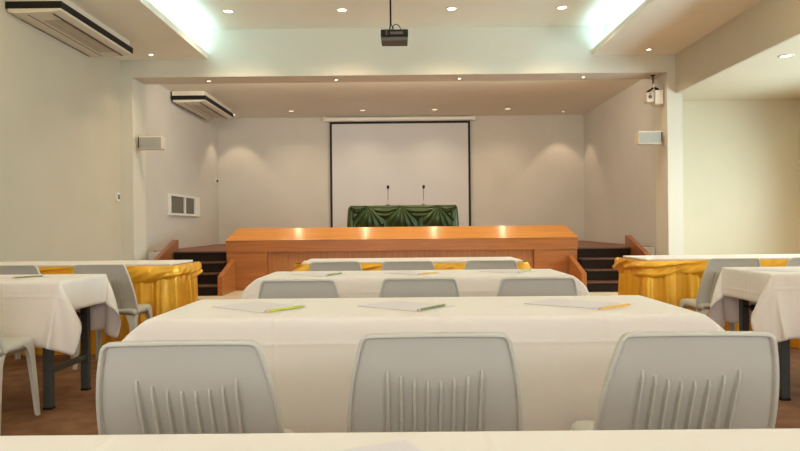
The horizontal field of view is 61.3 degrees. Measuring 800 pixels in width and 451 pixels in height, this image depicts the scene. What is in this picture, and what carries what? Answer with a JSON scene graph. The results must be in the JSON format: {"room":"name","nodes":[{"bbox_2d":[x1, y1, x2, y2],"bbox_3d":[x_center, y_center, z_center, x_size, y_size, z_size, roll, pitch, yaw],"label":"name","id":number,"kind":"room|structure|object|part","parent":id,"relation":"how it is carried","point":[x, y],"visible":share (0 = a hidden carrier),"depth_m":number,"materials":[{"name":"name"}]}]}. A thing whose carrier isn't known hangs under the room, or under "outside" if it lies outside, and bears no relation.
{"room":"conference room","nodes":[
{"label":"conference room","id":0,"kind":"room"},
{"bbox_2d":[0,0,121,261],"bbox_3d":[-4.357,-1.009,3.809,0.150,4.200,14.000,-1,0,0],"label":"wall","id":1,"kind":"structure","parent":0,"point":[60,154],"depth_m":8.36,"materials":[{"name":"paint"}]},
{"bbox_2d":[5,0,132,56],"bbox_3d":[-3.981,-2.419,8.307,0.610,0.215,1.960,-1,0,0],"label":"air conditioner","id":2,"kind":"object","parent":1,"relation":"attached to","point":[64,21],"visible":1,"depth_m":7.96,"materials":[{"name":"beige plastic"}]},
{"bbox_2d":[44,20,113,51],"bbox_3d":[-3.945,-2.322,8.332,0.240,0.010,1.410,-1,0,0],"label":"grille","id":3,"kind":"object","parent":2,"relation":"attached to","point":[65,28],"depth_m":8.23,"materials":[{"name":"beige plastic"}]},
{"bbox_2d":[115,192,119,200],"bbox_3d":[-4.245,-0.430,10.159,0.034,0.130,0.100,-1,0,0],"label":"thermostat","id":4,"kind":"object","parent":1,"relation":"attached to","point":[116,193],"visible":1,"depth_m":10.11,"materials":[{"name":"white plastic"}]},
{"bbox_2d":[69,0,207,59],"bbox_3d":[-3.625,-2.802,3.656,1.350,0.550,13.300,-1,0,0],"label":"ceiling","id":5,"kind":"structure","parent":1,"relation":"attached to","point":[154,27],"depth_m":8.85,"materials":[{"name":"paint"}]},
{"bbox_2d":[145,84,218,259],"bbox_3d":[-4.253,-0.767,13.234,0.150,3.700,4.850,-1,0,0],"label":"wall","id":6,"kind":"structure","parent":0,"point":[188,163],"depth_m":12.77,"materials":[{"name":"paint"}]},
{"bbox_2d":[168,193,199,215],"bbox_3d":[-4.150,-0.383,13.034,0.050,0.390,1.750,-1,0,0],"label":"window","id":7,"kind":"structure","parent":6,"relation":"in","point":[179,205],"depth_m":12.95,"materials":[{"name":"white plastic"}]},
{"bbox_3d":[-4.164,-0.382,12.574,0.016,0.310,0.770,-1,0,0],"label":"pane","id":8,"kind":"part","parent":7,"relation":"part of","materials":[{"name":"grey glass"}]},
{"bbox_3d":[-4.162,-0.383,13.314,0.016,0.310,0.590,-1,0,0],"label":"pane","id":9,"kind":"part","parent":7,"relation":"part of","materials":[{"name":"grey glass"}]},
{"bbox_2d":[171,91,232,119],"bbox_3d":[-3.854,-2.354,13.332,0.620,0.215,2.050,-1,0,0],"label":"air conditioner","id":10,"kind":"object","parent":6,"relation":"attached to","point":[202,104],"visible":1,"depth_m":12.78,"materials":[{"name":"beige plastic"}]},
{"bbox_3d":[-3.848,-2.271,13.328,0.590,0.050,2.018,-1,0,0],"label":"panel","id":11,"kind":"part","parent":10,"relation":"part of","materials":[{"name":"beige plastic"}]},
{"bbox_2d":[191,105,222,117],"bbox_3d":[-3.818,-2.257,13.357,0.250,0.010,1.500,-1,0,0],"label":"grille","id":12,"kind":"object","parent":10,"relation":"attached to","point":[205,110],"depth_m":13.33,"materials":[{"name":"beige plastic"}]},
{"bbox_2d":[164,0,629,29],"bbox_3d":[-0.022,-3.062,3.648,6.240,0.100,13.300,-1,0,0],"label":"ceiling","id":13,"kind":"structure","parent":0,"point":[200,14],"depth_m":9.60,"materials":[{"name":"paint"}]},
{"bbox_2d":[222,9,233,13],"bbox_3d":[-2.399,-2.988,9.423,0.170,0.010,0.170,-1,0,0],"label":"recessed light","id":14,"kind":"object","parent":13,"relation":"in","point":[228,11],"visible":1,"depth_m":9.43,"materials":[{"name":"white"}]},
{"bbox_2d":[336,8,347,11],"bbox_3d":[-0.809,-3.004,9.420,0.170,0.010,0.170,-1,0,0],"label":"recessed light","id":15,"kind":"object","parent":13,"relation":"in","point":[338,9],"visible":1,"depth_m":9.42,"materials":[{"name":"white"}]},
{"bbox_2d":[381,0,407,45],"bbox_3d":[-0.068,-2.576,8.006,0.320,0.843,0.284,-1,0,0],"label":"projector","id":16,"kind":"object","parent":13,"relation":"hanging from","point":[389,37],"visible":1,"depth_m":7.87,"materials":[{"name":"black plastic"}]},
{"bbox_3d":[-0.114,-2.689,7.998,0.100,0.618,0.100,-1,0,0],"label":"rod","id":17,"kind":"part","parent":16,"relation":"part of","materials":[{"name":"black plastic"}]},
{"bbox_2d":[386,29,402,34],"bbox_3d":[-0.065,-2.255,7.867,0.200,0.070,0.006,-1,0,0],"label":"vent","id":18,"kind":"object","parent":16,"relation":"attached to","point":[388,31],"depth_m":7.87,"materials":[{"name":"grey plastic"}]},
{"bbox_2d":[446,7,457,10],"bbox_3d":[0.721,-3.019,9.416,0.170,0.010,0.170,-1,0,0],"label":"recessed light","id":19,"kind":"object","parent":13,"relation":"in","point":[447,8],"visible":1,"depth_m":9.40,"materials":[{"name":"white"}]},
{"bbox_2d":[556,6,567,9],"bbox_3d":[2.261,-3.034,9.413,0.170,0.010,0.170,-1,0,0],"label":"recessed light","id":20,"kind":"object","parent":13,"relation":"in","point":[558,7],"visible":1,"depth_m":9.40,"materials":[{"name":"white"}]},
{"bbox_2d":[0,347,799,435],"bbox_3d":[1.230,1.085,3.998,11.380,0.100,14.400,-1,0,0],"label":"floor","id":21,"kind":"structure","parent":0,"point":[74,413],"depth_m":4.05,"materials":[{"name":"brown wood"}]},
{"bbox_2d":[0,333,40,434],"bbox_3d":[-2.270,0.679,3.588,0.470,0.782,0.496,-1,0,0],"label":"plastic chair","id":22,"kind":"object","parent":21,"relation":"on","point":[8,346],"visible":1,"depth_m":3.74,"materials":[{"name":"grey plastic"}]},
{"bbox_3d":[-2.100,0.859,3.483,0.133,0.420,0.155,-1,0,0],"label":"leg","id":23,"kind":"part","parent":22,"relation":"part of","materials":[{"name":"white plastic"}]},
{"bbox_3d":[-2.270,0.670,3.635,0.444,0.089,0.400,-1,0,0],"label":"seat","id":24,"kind":"part","parent":22,"relation":"part of","materials":[{"name":"white plastic"}]},
{"bbox_3d":[-2.100,0.858,3.743,0.133,0.420,0.145,-1,0,0],"label":"leg","id":25,"kind":"part","parent":22,"relation":"part of","materials":[{"name":"white plastic"}]},
{"bbox_2d":[0,265,73,359],"bbox_3d":[-2.862,0.684,5.219,0.470,0.782,0.496,-1,0,0],"label":"plastic chair","id":26,"kind":"object","parent":21,"relation":"on","point":[4,269],"visible":0.12,"depth_m":5.00,"materials":[{"name":"grey plastic"}]},
{"bbox_3d":[-3.028,0.866,5.375,0.133,0.420,0.145,-1,0,0],"label":"leg","id":27,"kind":"part","parent":26,"relation":"part of","materials":[{"name":"white plastic"}]},
{"bbox_3d":[-2.864,0.485,5.071,0.454,0.380,0.172,-1,0,0],"label":"backrest","id":28,"kind":"part","parent":26,"relation":"part of","materials":[{"name":"white plastic"}]},
{"bbox_2d":[43,306,91,409],"bbox_3d":[-2.854,0.705,4.157,1.830,0.741,0.600,-1,0,0],"label":"folding table","id":29,"kind":"object","parent":21,"relation":"on","point":[49,369],"visible":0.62,"depth_m":4.24,"materials":[{"name":"grey metal"}]},
{"bbox_3d":[-2.044,0.705,3.925,0.050,0.702,0.040,-1,0,0],"label":"leg","id":30,"kind":"part","parent":29,"relation":"part of","materials":[{"name":"grey metal"}]},
{"bbox_2d":[0,274,120,354],"bbox_3d":[-2.855,0.540,4.158,2.043,0.424,0.765,-1,0,0],"label":"tablecloth","id":31,"kind":"object","parent":29,"relation":"on","point":[43,310],"visible":0.9,"depth_m":3.85,"materials":[{"name":"beige fabric"}]},
{"bbox_2d":[0,275,47,278],"bbox_3d":[-2.342,0.320,4.172,0.297,0.002,0.210,-1,0,30],"label":"paper sheet","id":32,"kind":"object","parent":31,"relation":"on","point":[7,277],"visible":0.75,"depth_m":4.14,"materials":[{"name":"white paper"}]},
{"bbox_2d":[12,275,43,277],"bbox_3d":[-2.273,0.314,4.133,0.009,0.009,0.190,-1,0,39],"label":"pencil","id":33,"kind":"object","parent":32,"relation":"on","point":[37,275],"visible":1,"depth_m":4.12,"materials":[{"name":"wood"}]},
{"bbox_3d":[-2.043,0.704,4.385,0.050,0.702,0.040,-1,0,0],"label":"leg","id":34,"kind":"part","parent":29,"relation":"part of","materials":[{"name":"grey metal"}]},
{"bbox_2d":[73,264,152,369],"bbox_3d":[-2.202,0.677,5.197,0.470,0.782,0.496,-1,0,0],"label":"plastic chair","id":35,"kind":"object","parent":21,"relation":"on","point":[118,276],"visible":0.59,"depth_m":5.04,"materials":[{"name":"grey plastic"}]},
{"bbox_3d":[-2.369,0.860,5.093,0.133,0.420,0.155,-1,0,0],"label":"leg","id":36,"kind":"part","parent":35,"relation":"part of","materials":[{"name":"white plastic"}]},
{"bbox_3d":[-2.368,0.860,5.353,0.133,0.420,0.145,-1,0,0],"label":"leg","id":37,"kind":"part","parent":35,"relation":"part of","materials":[{"name":"white plastic"}]},
{"bbox_3d":[-2.204,0.478,5.049,0.454,0.380,0.172,-1,0,0],"label":"backrest","id":38,"kind":"part","parent":35,"relation":"part of","materials":[{"name":"white plastic"}]},
{"bbox_3d":[-2.032,0.857,5.093,0.133,0.420,0.155,-1,0,0],"label":"leg","id":39,"kind":"part","parent":35,"relation":"part of","materials":[{"name":"white plastic"}]},
{"bbox_3d":[-2.202,0.668,5.245,0.444,0.089,0.400,-1,0,0],"label":"seat","id":40,"kind":"part","parent":35,"relation":"part of","materials":[{"name":"white plastic"}]},
{"bbox_3d":[-2.031,0.857,5.353,0.133,0.420,0.145,-1,0,0],"label":"leg","id":41,"kind":"part","parent":35,"relation":"part of","materials":[{"name":"white plastic"}]},
{"bbox_2d":[96,340,294,434],"bbox_3d":[-0.514,0.663,1.819,0.470,0.782,0.496,-1,0,-1],"label":"plastic chair","id":42,"kind":"object","parent":21,"relation":"on","point":[157,386],"visible":0.8,"depth_m":1.63,"materials":[{"name":"grey plastic"}]},
{"bbox_3d":[-0.515,0.653,1.867,0.444,0.089,0.400,-1,0,-1],"label":"seat","id":43,"kind":"part","parent":42,"relation":"part of","materials":[{"name":"white plastic"}]},
{"bbox_2d":[258,279,339,298],"bbox_3d":[-0.505,0.661,3.614,0.470,0.782,0.496,-1,0,0],"label":"plastic chair","id":44,"kind":"object","parent":21,"relation":"on","point":[282,288],"visible":0.29,"depth_m":3.40,"materials":[{"name":"grey plastic"}]},
{"bbox_2d":[309,261,361,270],"bbox_3d":[-0.482,0.660,5.284,0.470,0.782,0.496,-1,0,0],"label":"plastic chair","id":45,"kind":"object","parent":21,"relation":"on","point":[326,265],"visible":0.16,"depth_m":5.07,"materials":[{"name":"grey plastic"}]},
{"bbox_2d":[154,225,649,290],"bbox_3d":[0.035,0.530,13.235,8.380,1.020,4.490,-1,0,0],"label":"stage","id":46,"kind":"object","parent":21,"relation":"on","point":[257,253],"visible":0.52,"depth_m":11.05,"materials":[{"name":"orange wood"}]},
{"bbox_3d":[0.034,1.004,11.014,5.730,0.075,0.034,-1,0,0],"label":"board","id":47,"kind":"part","parent":46,"relation":"part of","materials":[{"name":"orange wood"}]},
{"bbox_3d":[-2.498,0.747,11.197,0.660,0.640,0.358,-1,0,0],"label":"panel","id":48,"kind":"part","parent":46,"relation":"part of","materials":[{"name":"orange wood"}]},
{"bbox_3d":[0.012,0.722,11.181,4.360,0.640,0.240,-1,0,0],"label":"recessed panel","id":49,"kind":"part","parent":46,"relation":"part of","materials":[{"name":"orange wood"}]},
{"bbox_3d":[2.542,0.697,11.186,0.700,0.640,0.358,-1,0,0],"label":"panel","id":50,"kind":"part","parent":46,"relation":"part of","materials":[{"name":"orange wood"}]},
{"bbox_2d":[381,261,434,269],"bbox_3d":[0.063,0.655,5.242,0.470,0.782,0.496,-1,0,0],"label":"plastic chair","id":51,"kind":"object","parent":21,"relation":"on","point":[387,265],"visible":0.17,"depth_m":5.02,"materials":[{"name":"grey plastic"}]},
{"bbox_2d":[379,277,459,297],"bbox_3d":[0.103,0.655,3.642,0.470,0.782,0.496,-1,0,0],"label":"plastic chair","id":52,"kind":"object","parent":21,"relation":"on","point":[439,286],"visible":0.29,"depth_m":3.43,"materials":[{"name":"grey plastic"}]},
{"bbox_2d":[347,332,521,432],"bbox_3d":[0.091,0.657,1.897,0.470,0.782,0.496,-1,0,0],"label":"plastic chair","id":53,"kind":"object","parent":21,"relation":"on","point":[416,381],"visible":0.81,"depth_m":1.72,"materials":[{"name":"grey plastic"}]},
{"bbox_2d":[464,260,517,269],"bbox_3d":[0.683,0.649,5.261,0.470,0.782,0.496,-1,0,0],"label":"plastic chair","id":54,"kind":"object","parent":21,"relation":"on","point":[470,264],"visible":0.22,"depth_m":5.04,"materials":[{"name":"grey plastic"}]},
{"bbox_2d":[496,277,577,296],"bbox_3d":[0.690,0.650,3.611,0.470,0.782,0.496,-1,0,-1],"label":"plastic chair","id":55,"kind":"object","parent":21,"relation":"on","point":[508,286],"visible":0.28,"depth_m":3.40,"materials":[{"name":"grey plastic"}]},
{"bbox_2d":[568,235,654,291],"bbox_3d":[3.415,0.589,10.653,1.350,0.840,1.420,-1,0,0],"label":"steps","id":56,"kind":"structure","parent":21,"relation":"on","point":[597,274],"depth_m":10.77,"materials":[{"name":"wood"}]},
{"bbox_2d":[568,331,779,430],"bbox_3d":[0.732,0.650,1.876,0.470,0.782,0.496,-1,0,1],"label":"plastic chair","id":57,"kind":"object","parent":21,"relation":"on","point":[658,380],"visible":0.77,"depth_m":1.69,"materials":[{"name":"grey plastic"}]},
{"bbox_3d":[0.733,0.641,1.924,0.444,0.089,0.400,-1,0,1],"label":"seat","id":58,"kind":"part","parent":57,"relation":"part of","materials":[{"name":"white plastic"}]},
{"bbox_2d":[679,258,760,330],"bbox_3d":[2.450,0.631,5.187,0.470,0.782,0.496,-1,0,-2],"label":"plastic chair","id":59,"kind":"object","parent":21,"relation":"on","point":[701,304],"visible":0.34,"depth_m":5.01,"materials":[{"name":"grey plastic"}]},
{"bbox_3d":[2.278,0.814,5.337,0.133,0.420,0.145,-1,0,-2],"label":"leg","id":60,"kind":"part","parent":59,"relation":"part of","materials":[{"name":"white plastic"}]},
{"bbox_3d":[2.448,0.622,5.235,0.444,0.089,0.400,-1,0,-2],"label":"seat","id":61,"kind":"part","parent":59,"relation":"part of","materials":[{"name":"white plastic"}]},
{"bbox_3d":[2.286,0.814,5.077,0.133,0.420,0.155,-1,0,-2],"label":"leg","id":62,"kind":"part","parent":59,"relation":"part of","materials":[{"name":"white plastic"}]},
{"bbox_3d":[2.452,0.432,5.039,0.454,0.380,0.172,-1,0,-2],"label":"backrest","id":63,"kind":"part","parent":59,"relation":"part of","materials":[{"name":"white plastic"}]},
{"bbox_3d":[2.615,0.810,5.348,0.133,0.420,0.145,-1,0,-2],"label":"leg","id":64,"kind":"part","parent":59,"relation":"part of","materials":[{"name":"white plastic"}]},
{"bbox_2d":[739,299,790,400],"bbox_3d":[3.066,0.646,4.194,1.830,0.741,0.600,-1,0,0],"label":"folding table","id":65,"kind":"object","parent":21,"relation":"on","point":[783,346],"visible":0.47,"depth_m":3.95,"materials":[{"name":"grey metal"}]},
{"bbox_3d":[2.256,0.661,4.426,0.050,0.702,0.040,-1,0,0],"label":"leg","id":66,"kind":"part","parent":65,"relation":"part of","materials":[{"name":"grey metal"}]},
{"bbox_2d":[709,266,799,341],"bbox_3d":[3.064,0.481,4.195,2.043,0.424,0.765,-1,0,0],"label":"tablecloth","id":67,"kind":"object","parent":65,"relation":"on","point":[775,295],"visible":0.94,"depth_m":3.91,"materials":[{"name":"beige fabric"}]},
{"bbox_2d":[748,268,799,271],"bbox_3d":[2.332,0.274,4.154,0.210,0.002,0.297,-1,0,-40],"label":"paper sheet","id":68,"kind":"object","parent":67,"relation":"on","point":[761,269],"visible":1,"depth_m":4.17,"materials":[{"name":"white paper"}]},
{"bbox_3d":[2.256,0.662,3.966,0.050,0.702,0.040,-1,0,0],"label":"leg","id":69,"kind":"part","parent":65,"relation":"part of","materials":[{"name":"grey metal"}]},
{"bbox_2d":[777,257,799,345],"bbox_3d":[3.058,0.625,5.206,0.470,0.782,0.496,-1,0,0],"label":"plastic chair","id":70,"kind":"object","parent":21,"relation":"on","point":[794,261],"visible":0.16,"depth_m":4.98,"materials":[{"name":"grey plastic"}]},
{"bbox_3d":[3.056,0.426,5.058,0.454,0.380,0.172,-1,0,0],"label":"backrest","id":71,"kind":"part","parent":70,"relation":"part of","materials":[{"name":"white plastic"}]},
{"bbox_3d":[2.980,0.646,5.914,1.830,0.741,0.600,-1,0,0],"label":"folding table","id":72,"kind":"object","parent":21,"relation":"on","visible":0},
{"bbox_2d":[612,257,799,347],"bbox_3d":[2.978,0.645,5.872,2.050,0.726,0.742,-1,0,0],"label":"table skirt","id":73,"kind":"object","parent":72,"relation":"attached to","point":[669,282],"visible":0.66,"depth_m":5.56,"materials":[{"name":"gold fabric"}]},
{"bbox_2d":[623,254,799,260],"bbox_3d":[2.976,0.277,5.914,1.846,0.018,0.616,-1,0,0],"label":"tablecloth","id":74,"kind":"object","parent":72,"relation":"on","point":[759,256],"visible":0.98,"depth_m":5.81,"materials":[{"name":"beige fabric"}]},
{"bbox_3d":[-2.830,0.704,5.927,1.830,0.741,0.600,-1,0,0],"label":"folding table","id":75,"kind":"object","parent":21,"relation":"on","visible":0},
{"bbox_2d":[0,260,192,266],"bbox_3d":[-2.834,0.335,5.926,1.846,0.018,0.616,-1,0,0],"label":"tablecloth","id":76,"kind":"object","parent":75,"relation":"on","point":[125,262],"visible":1,"depth_m":5.84,"materials":[{"name":"beige fabric"}]},
{"bbox_2d":[8,261,202,355],"bbox_3d":[-2.830,0.703,5.885,2.056,0.726,0.742,-1,0,0],"label":"table skirt","id":77,"kind":"object","parent":75,"relation":"attached to","point":[165,288],"visible":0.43,"depth_m":5.57,"materials":[{"name":"gold fabric"}]},
{"bbox_3d":[0.105,0.674,5.920,1.830,0.741,0.600,-1,0,0],"label":"folding table","id":78,"kind":"object","parent":21,"relation":"on","visible":0},
{"bbox_2d":[301,257,522,263],"bbox_3d":[0.101,0.306,5.920,1.846,0.018,0.616,-1,0,0],"label":"tablecloth","id":79,"kind":"object","parent":78,"relation":"on","point":[433,259],"visible":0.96,"depth_m":5.86,"materials":[{"name":"beige fabric"}]},
{"bbox_2d":[293,258,532,270],"bbox_3d":[0.105,0.674,5.879,2.055,0.726,0.740,-1,0,0],"label":"table skirt","id":80,"kind":"object","parent":78,"relation":"attached to","point":[521,265],"visible":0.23,"depth_m":5.56,"materials":[{"name":"yellow fabric"}]},
{"bbox_2d":[218,115,584,243],"bbox_3d":[0.026,-0.811,15.574,8.400,3.700,0.150,-1,0,0],"label":"wall","id":81,"kind":"structure","parent":0,"point":[526,170],"depth_m":15.50,"materials":[{"name":"paint"}]},
{"bbox_2d":[323,115,475,226],"bbox_3d":[0.002,-1.194,15.434,3.470,2.603,0.110,-1,0,0],"label":"projection screen","id":82,"kind":"object","parent":81,"relation":"attached to","point":[405,154],"visible":0.68,"depth_m":15.43,"materials":[{"name":"white fabric"}]},
{"bbox_2d":[120,26,683,260],"bbox_3d":[0.033,-1.058,10.549,8.600,4.200,0.500,-1,0,0],"label":"wall","id":83,"kind":"structure","parent":0,"point":[517,53],"depth_m":10.30,"materials":[{"name":"paint"}]},
{"bbox_2d":[135,136,164,151],"bbox_3d":[-3.867,-1.259,10.444,0.425,0.230,0.168,-1,0,0],"label":"wall speaker","id":84,"kind":"object","parent":83,"relation":"attached to","point":[144,142],"visible":1,"depth_m":10.36,"materials":[{"name":"beige plastic"}]},
{"bbox_2d":[140,137,160,147],"bbox_3d":[-3.831,-1.274,10.366,0.327,0.164,0.008,-1,0,0],"label":"grille","id":85,"kind":"object","parent":84,"relation":"attached to","point":[145,142],"depth_m":10.36,"materials":[{"name":"beige plastic"}]},
{"bbox_2d":[159,79,640,117],"bbox_3d":[0.004,-2.549,13.148,8.400,0.100,4.700,-1,0,0],"label":"ceiling","id":86,"kind":"structure","parent":83,"relation":"attached to","point":[534,97],"depth_m":13.21,"materials":[{"name":"paint"}]},
{"bbox_2d":[198,291,617,299],"bbox_3d":[0.023,1.039,10.366,8.160,0.008,1.230,-1,0,0],"label":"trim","id":87,"kind":"structure","parent":83,"relation":"attached to","point":[236,294],"depth_m":9.99,"materials":[{"name":"brown wood"}]},
{"bbox_2d":[149,240,235,295],"bbox_3d":[-3.355,0.656,10.668,1.350,0.840,1.420,-1,0,0],"label":"steps","id":88,"kind":"structure","parent":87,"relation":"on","point":[218,277],"depth_m":10.79,"materials":[{"name":"wood"}]},
{"bbox_2d":[635,131,664,146],"bbox_3d":[3.868,-1.336,10.427,0.425,0.230,0.168,-1,0,0],"label":"wall speaker","id":89,"kind":"object","parent":83,"relation":"attached to","point":[641,137],"visible":1,"depth_m":10.34,"materials":[{"name":"beige plastic"}]},
{"bbox_2d":[639,132,660,142],"bbox_3d":[3.831,-1.350,10.349,0.327,0.164,0.008,-1,0,0],"label":"grille","id":90,"kind":"object","parent":89,"relation":"attached to","point":[644,137],"depth_m":10.34,"materials":[{"name":"white plastic"}]},
{"bbox_2d":[643,75,662,105],"bbox_3d":[3.930,-2.102,10.480,0.255,0.470,0.180,-1,0,0],"label":"camera","id":91,"kind":"object","parent":83,"relation":"attached to","point":[655,97],"visible":1,"depth_m":10.41,"materials":[{"name":"white plastic"}]},
{"bbox_2d":[592,0,761,54],"bbox_3d":[3.695,-2.874,3.640,1.570,0.550,13.300,-1,0,0],"label":"ceiling","id":92,"kind":"structure","parent":83,"relation":"attached to","point":[662,26],"depth_m":8.84,"materials":[{"name":"paint"}]},
{"bbox_2d":[583,79,655,254],"bbox_3d":[4.296,-0.852,13.215,0.150,3.700,4.850,-1,0,0],"label":"wall","id":93,"kind":"structure","parent":0,"point":[620,174],"depth_m":12.88,"materials":[{"name":"paint"}]},
{"bbox_2d":[675,0,799,92],"bbox_3d":[4.206,-2.310,3.889,0.040,0.590,13.800,-1,0,0],"label":"beam","id":94,"kind":"structure","parent":93,"relation":"attached to","point":[767,24],"depth_m":8.34,"materials":[{"name":"paint"}]},
{"bbox_2d":[679,35,799,100],"bbox_3d":[5.333,-2.076,3.962,2.210,0.100,13.950,-1,0,0],"label":"ceiling","id":95,"kind":"structure","parent":93,"relation":"attached to","point":[765,76],"depth_m":9.48,"materials":[{"name":"paint"}]},
{"bbox_2d":[778,54,793,57],"bbox_3d":[4.598,-2.017,8.038,0.170,0.010,0.170,-1,0,0],"label":"recessed light","id":96,"kind":"object","parent":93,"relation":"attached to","point":[784,55],"visible":1,"depth_m":8.03,"materials":[{"name":"white"}]},
{"bbox_2d":[682,99,799,254],"bbox_3d":[5.518,-0.663,11.012,2.400,3.300,0.150,-1,0,0],"label":"wall","id":97,"kind":"structure","parent":0,"point":[741,157],"depth_m":10.94,"materials":[{"name":"paint"}]},
{"bbox_2d":[798,99,799,210],"bbox_3d":[6.526,-0.818,3.935,0.150,3.600,14.300,-1,0,0],"label":"wall","id":98,"kind":"structure","parent":0,"point":[798,99],"depth_m":10.92,"materials":[{"name":"paint"}]},
{"bbox_3d":[0.058,0.018,12.450,1.830,0.741,0.600,-1,0,0],"label":"folding table","id":99,"kind":"object","parent":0,"visible":0},
{"bbox_2d":[347,205,458,226],"bbox_3d":[0.054,0.009,12.391,2.074,0.748,0.768,-1,0,0],"label":"drape","id":100,"kind":"object","parent":99,"relation":"on","point":[374,215],"visible":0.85,"depth_m":12.04,"materials":[{"name":"green fabric"}]},
{"bbox_3d":[0.083,0.678,0.688,1.830,0.741,0.600,-1,0,0],"label":"folding table","id":101,"kind":"object","parent":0,"visible":0},
{"bbox_2d":[0,428,799,450],"bbox_3d":[0.082,0.614,0.693,2.220,0.627,0.874,-1,0,0],"label":"tablecloth","id":102,"kind":"object","parent":101,"relation":"on","point":[685,439],"visible":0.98,"depth_m":0.94,"materials":[{"name":"beige fabric"}]},
{"bbox_2d":[338,440,420,450],"bbox_3d":[-0.025,0.299,0.760,0.210,0.002,0.297,-1,0,-25],"label":"paper sheet","id":103,"kind":"object","parent":102,"relation":"on","point":[403,445],"visible":1,"depth_m":0.91,"materials":[{"name":"white paper"}]},
{"bbox_3d":[0.087,0.677,2.520,1.830,0.741,0.600,-1,0,0],"label":"folding table","id":104,"kind":"object","parent":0,"visible":0},
{"bbox_2d":[122,295,724,432],"bbox_3d":[0.113,0.612,2.518,2.190,0.626,0.871,-1,0,0],"label":"tablecloth","id":105,"kind":"object","parent":104,"relation":"on","point":[563,355],"visible":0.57,"depth_m":2.21,"materials":[{"name":"beige fabric"}]},
{"bbox_2d":[212,301,303,312],"bbox_3d":[-0.527,0.303,2.519,0.297,0.002,0.210,-1,0,42],"label":"paper sheet","id":106,"kind":"object","parent":105,"relation":"on","point":[257,307],"visible":0.93,"depth_m":2.52,"materials":[{"name":"white paper"}]},
{"bbox_2d":[265,305,303,312],"bbox_3d":[-0.406,0.296,2.409,0.009,0.009,0.190,-1,0,38],"label":"pencil","id":107,"kind":"object","parent":106,"relation":"on","point":[299,306],"visible":1,"depth_m":2.40,"materials":[{"name":"green paint"}]},
{"bbox_2d":[358,300,453,311],"bbox_3d":[0.021,0.298,2.503,0.297,0.002,0.210,-1,0,40],"label":"paper sheet","id":108,"kind":"object","parent":105,"relation":"on","point":[396,305],"visible":1,"depth_m":2.50,"materials":[{"name":"white paper"}]},
{"bbox_2d":[417,304,446,310],"bbox_3d":[0.116,0.291,2.403,0.009,0.009,0.190,-1,0,36],"label":"pencil","id":109,"kind":"object","parent":108,"relation":"on","point":[441,305],"visible":1,"depth_m":2.39,"materials":[{"name":"green paint"}]},
{"bbox_2d":[524,298,621,308],"bbox_3d":[0.647,0.292,2.528,0.297,0.002,0.210,-1,0,38],"label":"paper sheet","id":110,"kind":"object","parent":105,"relation":"on","point":[549,301],"visible":0.86,"depth_m":2.52,"materials":[{"name":"white paper"}]},
{"bbox_2d":[599,303,630,309],"bbox_3d":[0.760,0.285,2.376,0.190,0.009,0.009,-1,0,-38],"label":"pencil","id":111,"kind":"object","parent":105,"relation":"on","point":[628,304],"visible":1,"depth_m":2.37,"materials":[{"name":"orange paint"}]},
{"bbox_3d":[0.091,0.676,4.210,1.830,0.741,0.600,-1,0,0],"label":"folding table","id":112,"kind":"object","parent":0,"visible":0},
{"bbox_2d":[240,269,589,298],"bbox_3d":[0.090,0.612,4.215,2.220,0.627,0.874,-1,0,0],"label":"tablecloth","id":113,"kind":"object","parent":112,"relation":"on","point":[471,283],"visible":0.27,"depth_m":3.90,"materials":[{"name":"beige fabric"}]},
{"bbox_2d":[290,272,345,276],"bbox_3d":[-0.503,0.302,4.169,0.297,0.002,0.210,-1,0,40],"label":"paper sheet","id":114,"kind":"object","parent":113,"relation":"on","point":[313,273],"visible":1,"depth_m":4.16,"materials":[{"name":"white paper"}]},
{"bbox_2d":[388,271,435,274],"bbox_3d":[0.078,0.296,4.217,0.297,0.002,0.210,-1,0,40],"label":"paper sheet","id":115,"kind":"object","parent":113,"relation":"on","point":[399,272],"visible":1,"depth_m":4.23,"materials":[{"name":"white paper"}]},
{"bbox_2d":[480,270,536,272],"bbox_3d":[0.685,0.290,4.263,0.297,0.002,0.210,-1,0,40],"label":"paper sheet","id":116,"kind":"object","parent":113,"relation":"on","point":[499,271],"visible":1,"depth_m":4.25,"materials":[{"name":"white paper"}]}
]}

